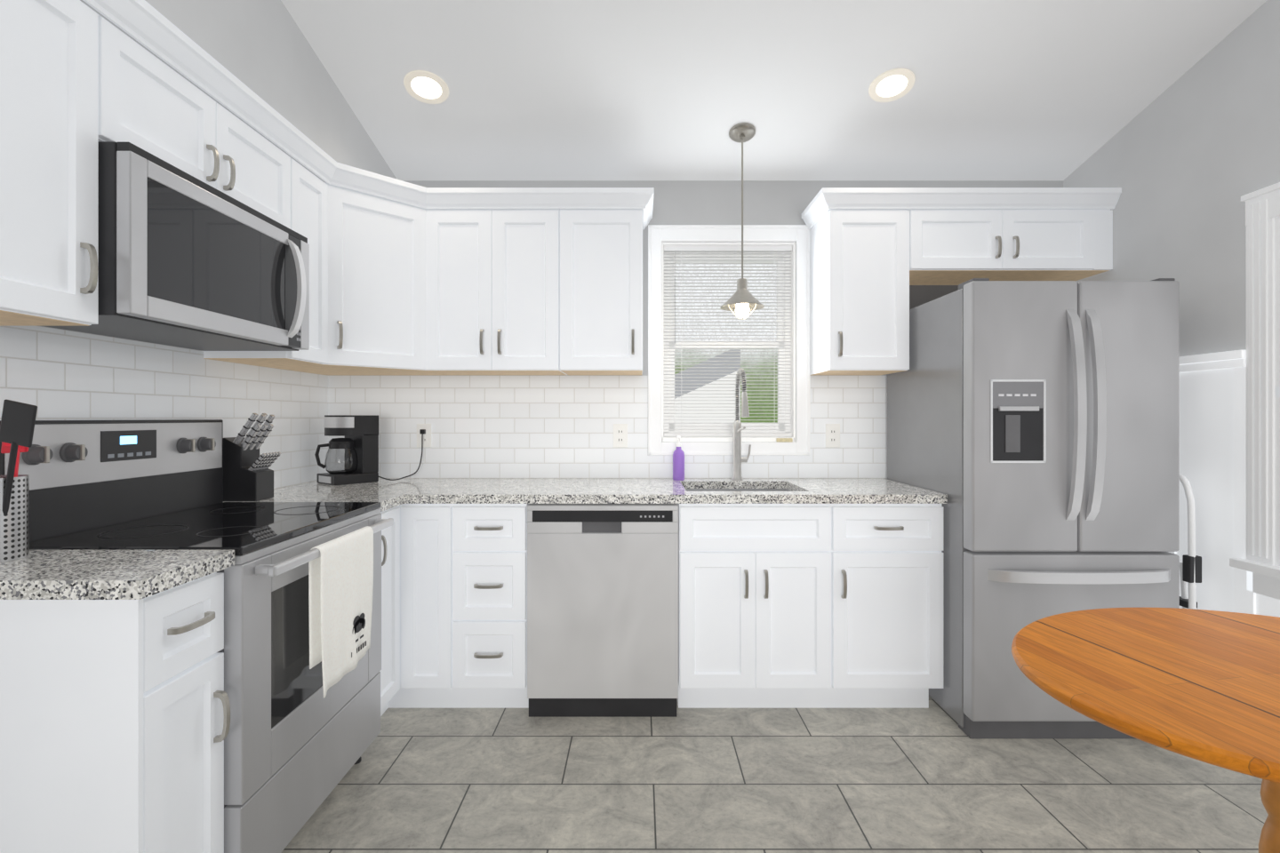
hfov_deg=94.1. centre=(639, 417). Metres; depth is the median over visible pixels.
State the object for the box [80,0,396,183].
wall
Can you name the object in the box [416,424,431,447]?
electrical outlet
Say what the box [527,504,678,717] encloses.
dishwasher
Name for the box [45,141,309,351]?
microwave
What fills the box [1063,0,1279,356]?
wall
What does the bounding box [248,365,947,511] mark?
countertop
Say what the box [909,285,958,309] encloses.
wall
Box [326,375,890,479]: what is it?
backsplash
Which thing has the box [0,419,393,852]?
range
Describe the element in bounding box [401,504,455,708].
base cabinet
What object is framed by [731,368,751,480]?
faucet
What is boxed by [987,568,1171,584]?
handle
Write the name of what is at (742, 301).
pendant light
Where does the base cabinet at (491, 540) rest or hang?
on the floor
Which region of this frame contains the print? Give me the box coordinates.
[351,612,366,658]
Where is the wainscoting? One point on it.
(1212, 428)
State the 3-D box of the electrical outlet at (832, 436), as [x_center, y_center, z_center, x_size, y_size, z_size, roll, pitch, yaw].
[0.980,0.092,3.026,0.074,0.120,0.008,0,0,0]
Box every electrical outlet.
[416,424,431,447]
[613,424,627,447]
[825,424,839,447]
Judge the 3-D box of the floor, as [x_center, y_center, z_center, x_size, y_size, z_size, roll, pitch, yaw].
[0.282,1.250,0.220,3.995,0.060,5.880,0,0,0]
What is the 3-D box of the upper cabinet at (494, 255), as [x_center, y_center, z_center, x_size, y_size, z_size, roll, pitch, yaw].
[-0.675,-0.623,2.875,0.612,0.813,0.325,0,0,0]
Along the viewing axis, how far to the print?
1.84 m
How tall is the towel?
0.416 m
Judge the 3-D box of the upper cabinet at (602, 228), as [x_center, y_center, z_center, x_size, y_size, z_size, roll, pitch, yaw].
[-0.178,-0.623,2.875,0.382,0.813,0.325,0,0,0]
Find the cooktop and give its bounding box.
[0,502,381,556]
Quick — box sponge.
[776,438,792,441]
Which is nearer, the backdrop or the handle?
the handle
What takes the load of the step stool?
on the floor
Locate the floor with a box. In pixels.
[280,696,1268,852]
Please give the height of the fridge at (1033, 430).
1.745 m
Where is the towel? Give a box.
[308,526,374,698]
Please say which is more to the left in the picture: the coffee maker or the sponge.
the coffee maker
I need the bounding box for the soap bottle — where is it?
[672,436,684,480]
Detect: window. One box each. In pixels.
[648,224,810,455]
[1229,182,1279,599]
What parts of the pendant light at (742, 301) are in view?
lamp shade, rod, bulb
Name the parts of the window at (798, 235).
window back sash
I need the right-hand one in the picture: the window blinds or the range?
the window blinds
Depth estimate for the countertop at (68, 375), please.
1.62 m
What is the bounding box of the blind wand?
[674,252,675,343]
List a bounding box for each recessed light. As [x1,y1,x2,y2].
[403,70,448,103]
[868,68,915,102]
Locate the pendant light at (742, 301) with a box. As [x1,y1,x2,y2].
[720,122,764,319]
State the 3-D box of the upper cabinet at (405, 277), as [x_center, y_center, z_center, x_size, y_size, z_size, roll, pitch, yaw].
[-1.128,-0.624,2.574,0.309,0.811,0.308,0,0,0]
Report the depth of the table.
1.09 m
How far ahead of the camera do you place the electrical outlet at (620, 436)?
3.02 m
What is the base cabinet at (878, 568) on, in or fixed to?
on the floor
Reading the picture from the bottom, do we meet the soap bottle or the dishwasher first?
the dishwasher
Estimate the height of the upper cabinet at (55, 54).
0.743 m
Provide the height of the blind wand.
0.470 m
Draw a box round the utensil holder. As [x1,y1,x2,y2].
[0,400,37,562]
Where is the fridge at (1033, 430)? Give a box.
[886,278,1179,738]
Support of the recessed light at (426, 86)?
in the ceiling
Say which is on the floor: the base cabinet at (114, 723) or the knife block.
the base cabinet at (114, 723)
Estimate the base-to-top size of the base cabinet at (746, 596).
0.653 m
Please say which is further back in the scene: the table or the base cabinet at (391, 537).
the base cabinet at (391, 537)
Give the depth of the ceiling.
2.40 m
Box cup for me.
[0,474,29,562]
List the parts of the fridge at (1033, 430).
dispenser panel, door, handle, handle, door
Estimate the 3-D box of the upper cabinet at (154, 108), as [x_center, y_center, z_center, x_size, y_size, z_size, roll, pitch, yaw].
[-1.430,-0.812,1.782,0.325,0.296,0.765,0,0,0]
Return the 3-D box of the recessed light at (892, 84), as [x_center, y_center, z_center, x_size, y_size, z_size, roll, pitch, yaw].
[1.023,-1.349,2.422,0.176,0.045,0.172,0,0,0]
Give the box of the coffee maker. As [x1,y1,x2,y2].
[314,415,425,485]
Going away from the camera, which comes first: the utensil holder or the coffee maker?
the utensil holder
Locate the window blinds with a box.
[664,245,791,436]
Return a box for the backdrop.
[674,264,777,423]
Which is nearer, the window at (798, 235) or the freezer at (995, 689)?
the freezer at (995, 689)
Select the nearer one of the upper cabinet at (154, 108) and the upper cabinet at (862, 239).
the upper cabinet at (154, 108)
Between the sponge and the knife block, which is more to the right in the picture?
the sponge
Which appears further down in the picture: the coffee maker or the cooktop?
the cooktop
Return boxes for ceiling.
[280,0,1267,180]
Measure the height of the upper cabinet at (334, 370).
0.813 m
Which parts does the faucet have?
arm, lever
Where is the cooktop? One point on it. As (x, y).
(249, 529)
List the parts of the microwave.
glass, door, handle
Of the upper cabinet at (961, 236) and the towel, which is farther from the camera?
the upper cabinet at (961, 236)
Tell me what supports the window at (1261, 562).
in the wall at (1188, 159)
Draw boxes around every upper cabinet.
[0,0,110,326]
[110,7,298,232]
[203,152,330,369]
[288,160,433,375]
[320,160,426,373]
[426,188,565,375]
[561,188,647,375]
[807,188,913,375]
[913,188,1119,285]
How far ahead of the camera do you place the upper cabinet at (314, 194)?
2.34 m
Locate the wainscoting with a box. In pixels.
[1169,350,1279,617]
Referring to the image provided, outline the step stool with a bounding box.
[1168,473,1201,609]
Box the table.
[1011,608,1279,852]
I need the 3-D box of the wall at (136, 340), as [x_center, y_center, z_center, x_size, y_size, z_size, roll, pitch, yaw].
[-1.655,-0.755,0.160,0.120,3.950,5.760,0,0,0]
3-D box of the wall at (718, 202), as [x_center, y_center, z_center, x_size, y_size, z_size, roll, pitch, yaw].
[0.282,-0.755,3.100,3.995,3.950,0.120,0,0,0]
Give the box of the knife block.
[223,413,280,501]
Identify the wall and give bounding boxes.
[40,326,314,374]
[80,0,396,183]
[327,180,1063,479]
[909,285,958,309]
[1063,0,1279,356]
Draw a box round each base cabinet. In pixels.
[0,572,230,852]
[379,504,401,716]
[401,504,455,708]
[455,504,528,708]
[677,528,814,708]
[778,504,943,708]
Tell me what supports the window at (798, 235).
in the wall at (718, 202)
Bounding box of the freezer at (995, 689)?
[962,551,1179,721]

